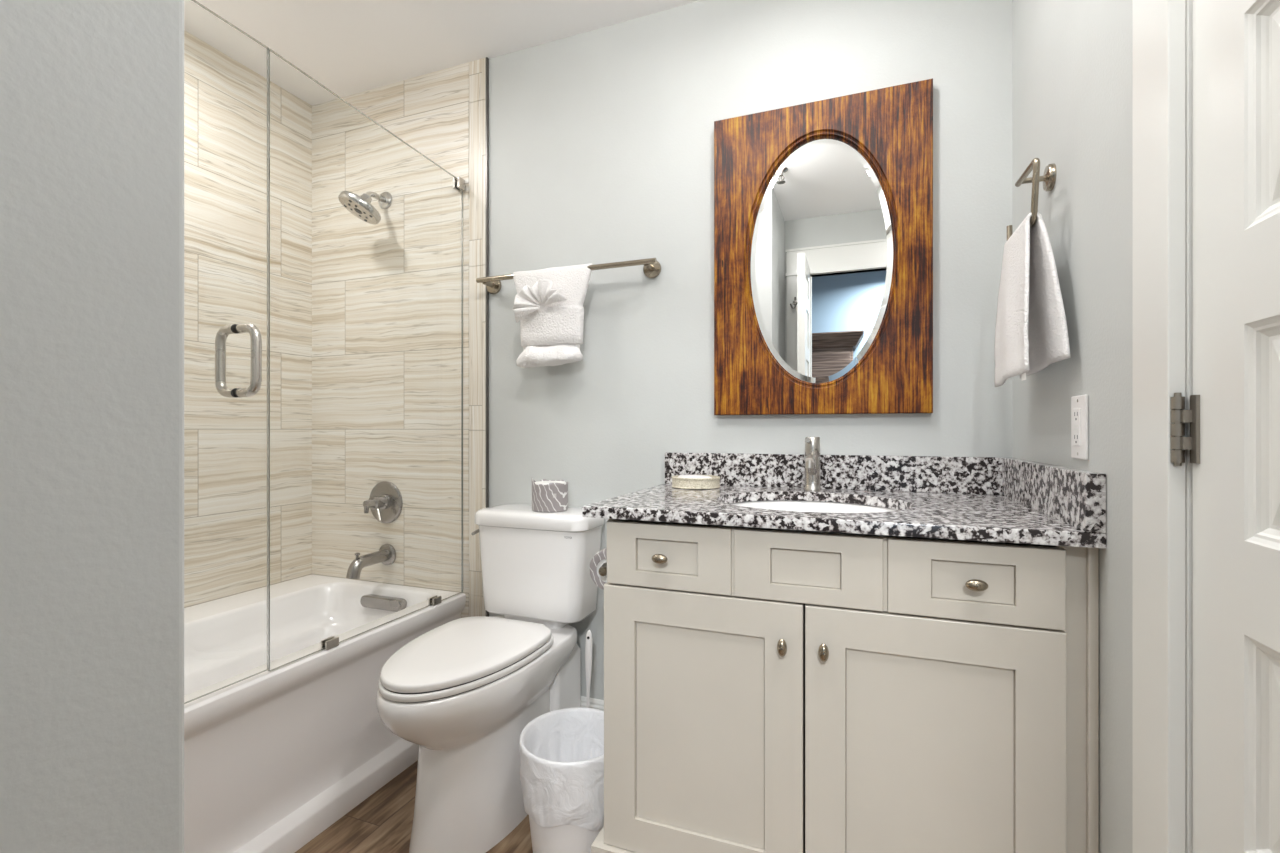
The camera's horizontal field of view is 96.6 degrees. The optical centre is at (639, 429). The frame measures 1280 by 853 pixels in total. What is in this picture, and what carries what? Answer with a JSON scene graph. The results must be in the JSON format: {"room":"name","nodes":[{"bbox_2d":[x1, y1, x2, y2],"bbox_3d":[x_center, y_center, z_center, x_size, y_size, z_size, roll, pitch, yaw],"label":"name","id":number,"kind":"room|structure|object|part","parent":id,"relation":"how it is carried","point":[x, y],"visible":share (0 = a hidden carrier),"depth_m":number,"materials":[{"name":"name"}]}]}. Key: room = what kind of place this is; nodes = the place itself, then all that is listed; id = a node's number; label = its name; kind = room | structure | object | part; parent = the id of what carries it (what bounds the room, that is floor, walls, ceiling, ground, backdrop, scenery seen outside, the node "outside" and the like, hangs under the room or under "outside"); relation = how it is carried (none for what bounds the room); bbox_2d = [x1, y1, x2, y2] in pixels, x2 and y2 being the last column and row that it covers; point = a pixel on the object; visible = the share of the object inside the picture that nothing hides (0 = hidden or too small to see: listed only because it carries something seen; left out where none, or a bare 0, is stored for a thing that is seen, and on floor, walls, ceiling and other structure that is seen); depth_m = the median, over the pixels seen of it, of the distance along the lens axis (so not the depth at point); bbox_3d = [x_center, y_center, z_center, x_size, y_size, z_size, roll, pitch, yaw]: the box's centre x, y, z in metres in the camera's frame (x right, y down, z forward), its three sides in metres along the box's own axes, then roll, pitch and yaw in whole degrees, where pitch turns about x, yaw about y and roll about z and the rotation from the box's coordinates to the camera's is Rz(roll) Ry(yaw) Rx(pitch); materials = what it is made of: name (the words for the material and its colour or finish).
{"room":"bathroom","nodes":[
{"label":"bathroom","id":0,"kind":"room"},
{"bbox_2d":[0,0,183,852],"bbox_3d":[-1.314,-0.140,0.400,1.860,2.440,0.712,0,0,21],"label":"wall partition","id":1,"kind":"structure","parent":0,"point":[92,91],"depth_m":0.35,"materials":[{"name":"paint"}]},
{"bbox_2d":[184,0,268,703],"bbox_3d":[-1.056,-0.177,1.077,0.146,1.546,0.731,0,0,21],"label":"shower door","id":2,"kind":"structure","parent":1,"relation":"attached to","point":[223,332],"depth_m":1.36,"materials":[{"name":"clear glass"}]},
{"bbox_3d":[-0.989,-0.164,1.364,0.067,0.174,0.022,0,0,21],"label":"pull handle","id":3,"kind":"part","parent":2,"relation":"part of","materials":[{"name":"silver metal"}]},
{"bbox_3d":[-0.915,-0.164,1.336,0.067,0.174,0.022,0,0,21],"label":"pull handle","id":4,"kind":"part","parent":2,"relation":"part of","materials":[{"name":"silver metal"}]},
{"bbox_2d":[184,30,311,607],"bbox_3d":[-1.805,-0.140,1.407,0.100,2.440,2.145,0,0,21],"label":"wall","id":5,"kind":"structure","parent":0,"point":[225,100],"depth_m":2.11,"materials":[{"name":"stone"}]},
{"bbox_2d":[295,760,532,852],"bbox_3d":[-0.429,1.130,-0.425,5.500,0.100,4.900,0,0,21],"label":"floor","id":6,"kind":"structure","parent":0,"point":[381,823],"depth_m":1.54,"materials":[{"name":"brown wood"}]},
{"bbox_2d":[184,574,465,852],"bbox_3d":[-1.268,0.843,1.557,0.793,0.475,1.480,0,0,21],"label":"bathtub","id":7,"kind":"object","parent":6,"relation":"on","point":[274,759],"visible":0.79,"depth_m":1.60,"materials":[{"name":"white ceramic"}]},
{"bbox_2d":[184,574,461,707],"bbox_3d":[-1.279,0.795,1.561,0.770,0.380,1.480,0,0,21],"label":"basin","id":8,"kind":"object","parent":7,"relation":"in","point":[225,639],"depth_m":1.86,"materials":[{"name":"white ceramic"}]},
{"bbox_2d":[268,49,464,671],"bbox_3d":[-0.793,-0.173,1.769,0.030,1.554,0.745,0,0,21],"label":"screen","id":9,"kind":"object","parent":7,"relation":"on","point":[458,183],"visible":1,"depth_m":1.83,"materials":[{"name":"clear glass"}]},
{"bbox_3d":[-0.970,0.653,2.153,0.200,0.048,0.034,0,0,21],"label":"overflow plate","id":10,"kind":"part","parent":7,"relation":"part of","materials":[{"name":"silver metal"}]},
{"bbox_2d":[376,504,604,852],"bbox_3d":[-0.430,0.671,1.653,0.426,0.818,0.711,0,0,21],"label":"toilet","id":11,"kind":"object","parent":6,"relation":"on","point":[464,691],"visible":0.97,"depth_m":1.54,"materials":[{"name":"white ceramic"}]},
{"bbox_3d":[-0.489,0.606,1.573,0.356,0.021,0.497,0,0,21],"label":"lid","id":12,"kind":"part","parent":11,"relation":"part of","materials":[{"name":"white plastic"}]},
{"bbox_3d":[-0.488,0.628,1.576,0.362,0.016,0.513,0,0,21],"label":"seat","id":13,"kind":"part","parent":11,"relation":"part of","materials":[{"name":"white plastic"}]},
{"bbox_3d":[-0.468,0.860,1.631,0.371,0.440,0.641,0,0,21],"label":"bowl","id":14,"kind":"part","parent":11,"relation":"part of","materials":[{"name":"white ceramic"}]},
{"bbox_3d":[-0.333,0.287,1.892,0.415,0.051,0.196,0,0,21],"label":"tank lid","id":15,"kind":"part","parent":11,"relation":"part of","materials":[{"name":"white ceramic"}]},
{"bbox_3d":[-0.332,0.458,1.895,0.395,0.288,0.182,0,0,21],"label":"tank","id":16,"kind":"part","parent":11,"relation":"part of","materials":[{"name":"white ceramic"}]},
{"bbox_2d":[532,478,567,511],"bbox_3d":[-0.294,0.206,1.861,0.118,0.110,0.118,0,0,21],"label":"toilet paper roll","id":17,"kind":"object","parent":11,"relation":"on","point":[547,495],"visible":1,"depth_m":1.81,"materials":[{"name":"white paper"}]},
{"bbox_2d":[519,707,603,852],"bbox_3d":[-0.173,0.933,1.480,0.276,0.294,0.277,0,0,21],"label":"waste bin","id":18,"kind":"object","parent":6,"relation":"on","point":[562,750],"visible":0.77,"depth_m":1.38,"materials":[{"name":"white plastic"}]},
{"bbox_2d":[585,630,591,707],"bbox_3d":[-0.164,0.851,1.775,0.088,0.458,0.088,0,0,21],"label":"toilet brush","id":19,"kind":"object","parent":6,"relation":"on","point":[588,648],"visible":0.31,"depth_m":1.77,"materials":[{"name":"white plastic"}]},
{"bbox_2d":[591,519,1098,852],"bbox_3d":[0.433,0.638,1.382,0.938,0.884,0.616,0,0,21],"label":"vanity cabinet","id":20,"kind":"object","parent":6,"relation":"on","point":[766,691],"visible":0.98,"depth_m":1.10,"materials":[{"name":"paint"}]},
{"bbox_2d":[599,566,606,575],"bbox_3d":[-0.041,0.354,1.500,0.070,0.052,0.188,0,0,21],"label":"toilet paper holder","id":21,"kind":"object","parent":20,"relation":"attached to","point":[602,570],"visible":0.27,"depth_m":1.42,"materials":[{"name":"silver metal"}]},
{"bbox_2d":[590,547,606,589],"bbox_3d":[-0.067,0.358,1.494,0.108,0.108,0.099,0,0,21],"label":"toilet paper roll","id":22,"kind":"object","parent":21,"relation":"hanging from","point":[599,559],"visible":0.3,"depth_m":1.46,"materials":[{"name":"white"}]},
{"bbox_3d":[0.043,0.275,1.215,0.029,0.021,0.029,0,0,-30],"label":"knob","id":23,"kind":"part","parent":20,"relation":"part of","materials":[{"name":"silver metal"}]},
{"bbox_3d":[0.060,0.273,1.235,0.281,0.138,0.020,0,0,21],"label":"drawer","id":24,"kind":"part","parent":20,"relation":"part of","materials":[{"name":"paint"}]},
{"bbox_3d":[0.123,0.637,1.211,0.431,0.580,0.020,0,0,21],"label":"cabinet door","id":25,"kind":"part","parent":20,"relation":"part of","materials":[{"name":"paint"}]},
{"bbox_3d":[0.281,0.429,1.125,0.020,0.036,0.028,0,0,21],"label":"knob","id":26,"kind":"part","parent":20,"relation":"part of","materials":[{"name":"silver metal"}]},
{"bbox_3d":[0.455,0.882,1.402,0.878,0.016,0.533,0,0,21],"label":"panel","id":27,"kind":"part","parent":20,"relation":"part of","materials":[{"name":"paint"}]},
{"bbox_3d":[0.353,0.428,1.097,0.020,0.036,0.028,0,0,21],"label":"knob","id":28,"kind":"part","parent":20,"relation":"part of","materials":[{"name":"silver metal"}]},
{"bbox_2d":[582,452,1105,548],"bbox_3d":[0.426,0.133,1.389,0.956,0.122,0.608,0,0,21],"label":"countertop","id":29,"kind":"structure","parent":20,"relation":"on","point":[991,499],"depth_m":1.32,"materials":[{"name":"stone"}]},
{"bbox_2d":[672,475,719,489],"bbox_3d":[0.166,0.152,1.692,0.144,0.036,0.144,0,0,21],"label":"soap dish","id":30,"kind":"object","parent":29,"relation":"on","point":[696,482],"visible":1,"depth_m":1.64,"materials":[{"name":"beige ceramic"}]},
{"bbox_2d":[804,437,820,490],"bbox_3d":[0.469,0.094,1.561,0.047,0.151,0.148,0,0,21],"label":"faucet","id":31,"kind":"object","parent":29,"relation":"on","point":[812,444],"visible":1,"depth_m":1.59,"materials":[{"name":"silver metal"}]},
{"bbox_3d":[0.470,0.032,1.581,0.016,0.021,0.058,0,0,21],"label":"lever","id":32,"kind":"part","parent":31,"relation":"part of","materials":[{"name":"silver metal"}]},
{"bbox_3d":[0.465,0.098,1.550,0.025,0.068,0.126,0,0,21],"label":"spout","id":33,"kind":"part","parent":31,"relation":"part of","materials":[{"name":"silver metal"}]},
{"bbox_3d":[0.487,0.047,1.608,0.042,0.056,0.042,0,0,21],"label":"handle","id":34,"kind":"part","parent":31,"relation":"part of","materials":[{"name":"silver metal"}]},
{"bbox_2d":[717,500,912,537],"bbox_3d":[0.410,0.273,1.372,0.497,0.154,0.428,0,0,21],"label":"sink","id":35,"kind":"object","parent":29,"relation":"in","point":[785,505],"visible":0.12,"depth_m":1.54,"materials":[{"name":"white ceramic"}]},
{"bbox_3d":[0.530,0.637,1.056,0.430,0.580,0.020,0,0,21],"label":"cabinet door","id":36,"kind":"part","parent":20,"relation":"part of","materials":[{"name":"paint"}]},
{"bbox_3d":[0.599,0.273,1.030,0.279,0.138,0.020,0,0,21],"label":"drawer","id":37,"kind":"part","parent":20,"relation":"part of","materials":[{"name":"paint"}]},
{"bbox_3d":[0.594,0.274,1.005,0.029,0.021,0.029,0,0,-30],"label":"knob","id":38,"kind":"part","parent":20,"relation":"part of","materials":[{"name":"silver metal"}]},
{"bbox_2d":[184,0,700,105],"bbox_3d":[-0.429,-1.410,-0.425,5.500,0.100,4.900,0,0,21],"label":"ceiling","id":39,"kind":"structure","parent":0,"point":[350,47],"depth_m":1.94,"materials":[{"name":"white paint"}]},
{"bbox_2d":[312,0,1011,699],"bbox_3d":[-0.121,-0.140,1.983,2.837,2.440,0.130,0,0,21],"label":"wall","id":40,"kind":"structure","parent":0,"point":[601,140],"depth_m":1.93,"materials":[{"name":"grey paint"}]},
{"bbox_2d":[338,191,391,224],"bbox_3d":[-1.024,-0.857,2.141,0.150,0.163,0.216,0,0,21],"label":"showerhead","id":41,"kind":"object","parent":40,"relation":"attached to","point":[359,206],"visible":1,"depth_m":2.10,"materials":[{"name":"grey metal"}]},
{"bbox_3d":[-1.040,-0.811,2.106,0.135,0.069,0.133,0,0,21],"label":"plate","id":42,"kind":"part","parent":41,"relation":"part of","materials":[{"name":"silver metal"}]},
{"bbox_3d":[-1.018,-0.886,2.181,0.036,0.059,0.134,0,0,5],"label":"arm","id":43,"kind":"part","parent":41,"relation":"part of","materials":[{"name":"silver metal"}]},
{"bbox_2d":[346,544,395,578],"bbox_3d":[-1.027,0.498,2.157,0.084,0.101,0.189,0,0,21],"label":"tub spout","id":44,"kind":"object","parent":40,"relation":"attached to","point":[386,554],"visible":1,"depth_m":2.15,"materials":[{"name":"grey metal"}]},
{"bbox_2d":[363,481,402,522],"bbox_3d":[-1.020,0.285,2.200,0.166,0.166,0.104,0,0,21],"label":"shower valve","id":45,"kind":"object","parent":40,"relation":"attached to","point":[385,502],"visible":1,"depth_m":2.22,"materials":[{"name":"grey metal"}]},
{"bbox_3d":[-1.035,0.291,2.164,0.020,0.050,0.025,0,0,21],"label":"temperature lever","id":46,"kind":"part","parent":45,"relation":"part of","materials":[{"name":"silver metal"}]},
{"bbox_3d":[-1.005,0.321,2.190,0.042,0.060,0.018,0,0,38],"label":"lever","id":47,"kind":"part","parent":45,"relation":"part of","materials":[{"name":"silver metal"}]},
{"bbox_2d":[469,58,485,616],"bbox_3d":[-0.575,-0.140,2.155,0.073,2.440,0.130,0,0,21],"label":"trim","id":48,"kind":"structure","parent":40,"relation":"attached to","point":[477,68],"depth_m":2.09,"materials":[{"name":"stone"}]},
{"bbox_2d":[486,57,488,616],"bbox_3d":[-0.550,-0.140,2.108,0.007,2.440,0.061,0,0,21],"label":"trim","id":49,"kind":"structure","parent":40,"relation":"attached to","point":[487,58],"depth_m":2.08,"materials":[{"name":"grey metal"}]},
{"bbox_2d":[476,258,660,293],"bbox_3d":[-0.256,-0.525,1.936,0.676,0.060,0.074,0,0,21],"label":"towel bar","id":50,"kind":"object","parent":40,"relation":"attached to","point":[652,267],"visible":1,"depth_m":1.85,"materials":[{"name":"silver metal"}]},
{"bbox_3d":[-0.541,-0.525,2.052,0.060,0.060,0.060,0,0,21],"label":"post","id":51,"kind":"part","parent":50,"relation":"part of","materials":[{"name":"silver metal"}]},
{"bbox_2d":[512,263,591,370],"bbox_3d":[-0.304,-0.374,1.903,0.301,0.346,0.116,0,0,21],"label":"hand towel","id":52,"kind":"object","parent":50,"relation":"hanging from","point":[548,302],"visible":1,"depth_m":1.88,"materials":[{"name":"white fabric"}]},
{"bbox_3d":[0.030,-0.525,1.834,0.060,0.060,0.060,0,0,21],"label":"post","id":53,"kind":"part","parent":50,"relation":"part of","materials":[{"name":"silver metal"}]},
{"bbox_2d":[581,696,603,710],"bbox_3d":[-0.219,0.996,1.954,0.720,0.168,0.014,0,0,21],"label":"baseboard","id":54,"kind":"structure","parent":40,"relation":"attached to","point":[594,703],"depth_m":1.93,"materials":[{"name":"white paint"}]},
{"bbox_2d":[714,78,932,414],"bbox_3d":[0.515,-0.499,1.662,0.604,0.907,0.028,0,0,21],"label":"mirror","id":55,"kind":"object","parent":40,"relation":"attached to","point":[823,209],"visible":1,"depth_m":1.65,"materials":[{"name":"brown wood"}]},
{"bbox_3d":[0.522,-0.493,1.663,0.402,0.718,0.003,0,0,21],"label":"glass","id":56,"kind":"part","parent":55,"relation":"part of","materials":[{"name":"white mirror"}]},
{"bbox_2d":[665,452,1012,494],"bbox_3d":[0.530,0.121,1.662,0.956,0.098,0.026,0,0,21],"label":"backsplash","id":57,"kind":"structure","parent":40,"relation":"attached to","point":[935,474],"depth_m":1.62,"materials":[{"name":"stone"}]},
{"bbox_2d":[1012,0,1131,852],"bbox_3d":[0.667,-0.140,0.508,0.120,2.440,2.085,0,0,21],"label":"wall","id":58,"kind":"structure","parent":0,"point":[1072,59],"depth_m":0.99,"materials":[{"name":"grey paint"}]},
{"bbox_2d":[1007,158,1056,239],"bbox_3d":[0.830,-0.482,1.192,0.064,0.149,0.221,0,0,21],"label":"towel ring","id":59,"kind":"object","parent":58,"relation":"attached to","point":[1048,178],"visible":0.8,"depth_m":1.17,"materials":[{"name":"silver metal"}]},
{"bbox_2d":[994,212,1070,386],"bbox_3d":[0.803,-0.264,1.184,0.072,0.331,0.285,0,0,21],"label":"hand towel","id":60,"kind":"object","parent":59,"relation":"on","point":[1031,331],"visible":0.99,"depth_m":1.15,"materials":[{"name":"white fabric"}]},
{"bbox_3d":[0.839,-0.530,1.206,0.056,0.054,0.054,0,0,21],"label":"post","id":61,"kind":"part","parent":59,"relation":"part of","materials":[{"name":"silver metal"}]},
{"bbox_2d":[1071,394,1088,459],"bbox_3d":[0.801,-0.005,1.041,0.009,0.116,0.072,0,0,21],"label":"wall outlet","id":62,"kind":"object","parent":58,"relation":"attached to","point":[1079,404],"visible":1,"depth_m":1.03,"materials":[{"name":"white plastic"}]},
{"bbox_2d":[1073,408,1080,445],"bbox_3d":[0.799,-0.005,1.042,0.003,0.068,0.034,0,0,21],"label":"receptacle","id":63,"kind":"object","parent":62,"relation":"attached to","point":[1076,411],"depth_m":1.04,"materials":[{"name":"white plastic"}]},
{"bbox_2d":[1132,0,1185,852],"bbox_3d":[0.543,0.003,0.376,0.018,2.155,0.920,0,0,21],"label":"trim","id":64,"kind":"structure","parent":58,"relation":"attached to","point":[1158,26],"depth_m":0.74,"materials":[{"name":"white paint"}]},
{"bbox_2d":[1186,0,1192,852],"bbox_3d":[0.608,0.048,0.352,0.120,2.065,0.740,0,0,21],"label":"trim","id":65,"kind":"structure","parent":58,"relation":"attached to","point":[1189,3],"depth_m":0.71,"materials":[{"name":"white paint"}]},
{"bbox_2d":[1170,0,1279,852],"bbox_3d":[0.542,0.049,0.383,0.101,2.038,0.718,0,0,21],"label":"door","id":66,"kind":"structure","parent":58,"relation":"in","point":[1233,443],"depth_m":0.62,"materials":[{"name":"white paint"}]}
]}

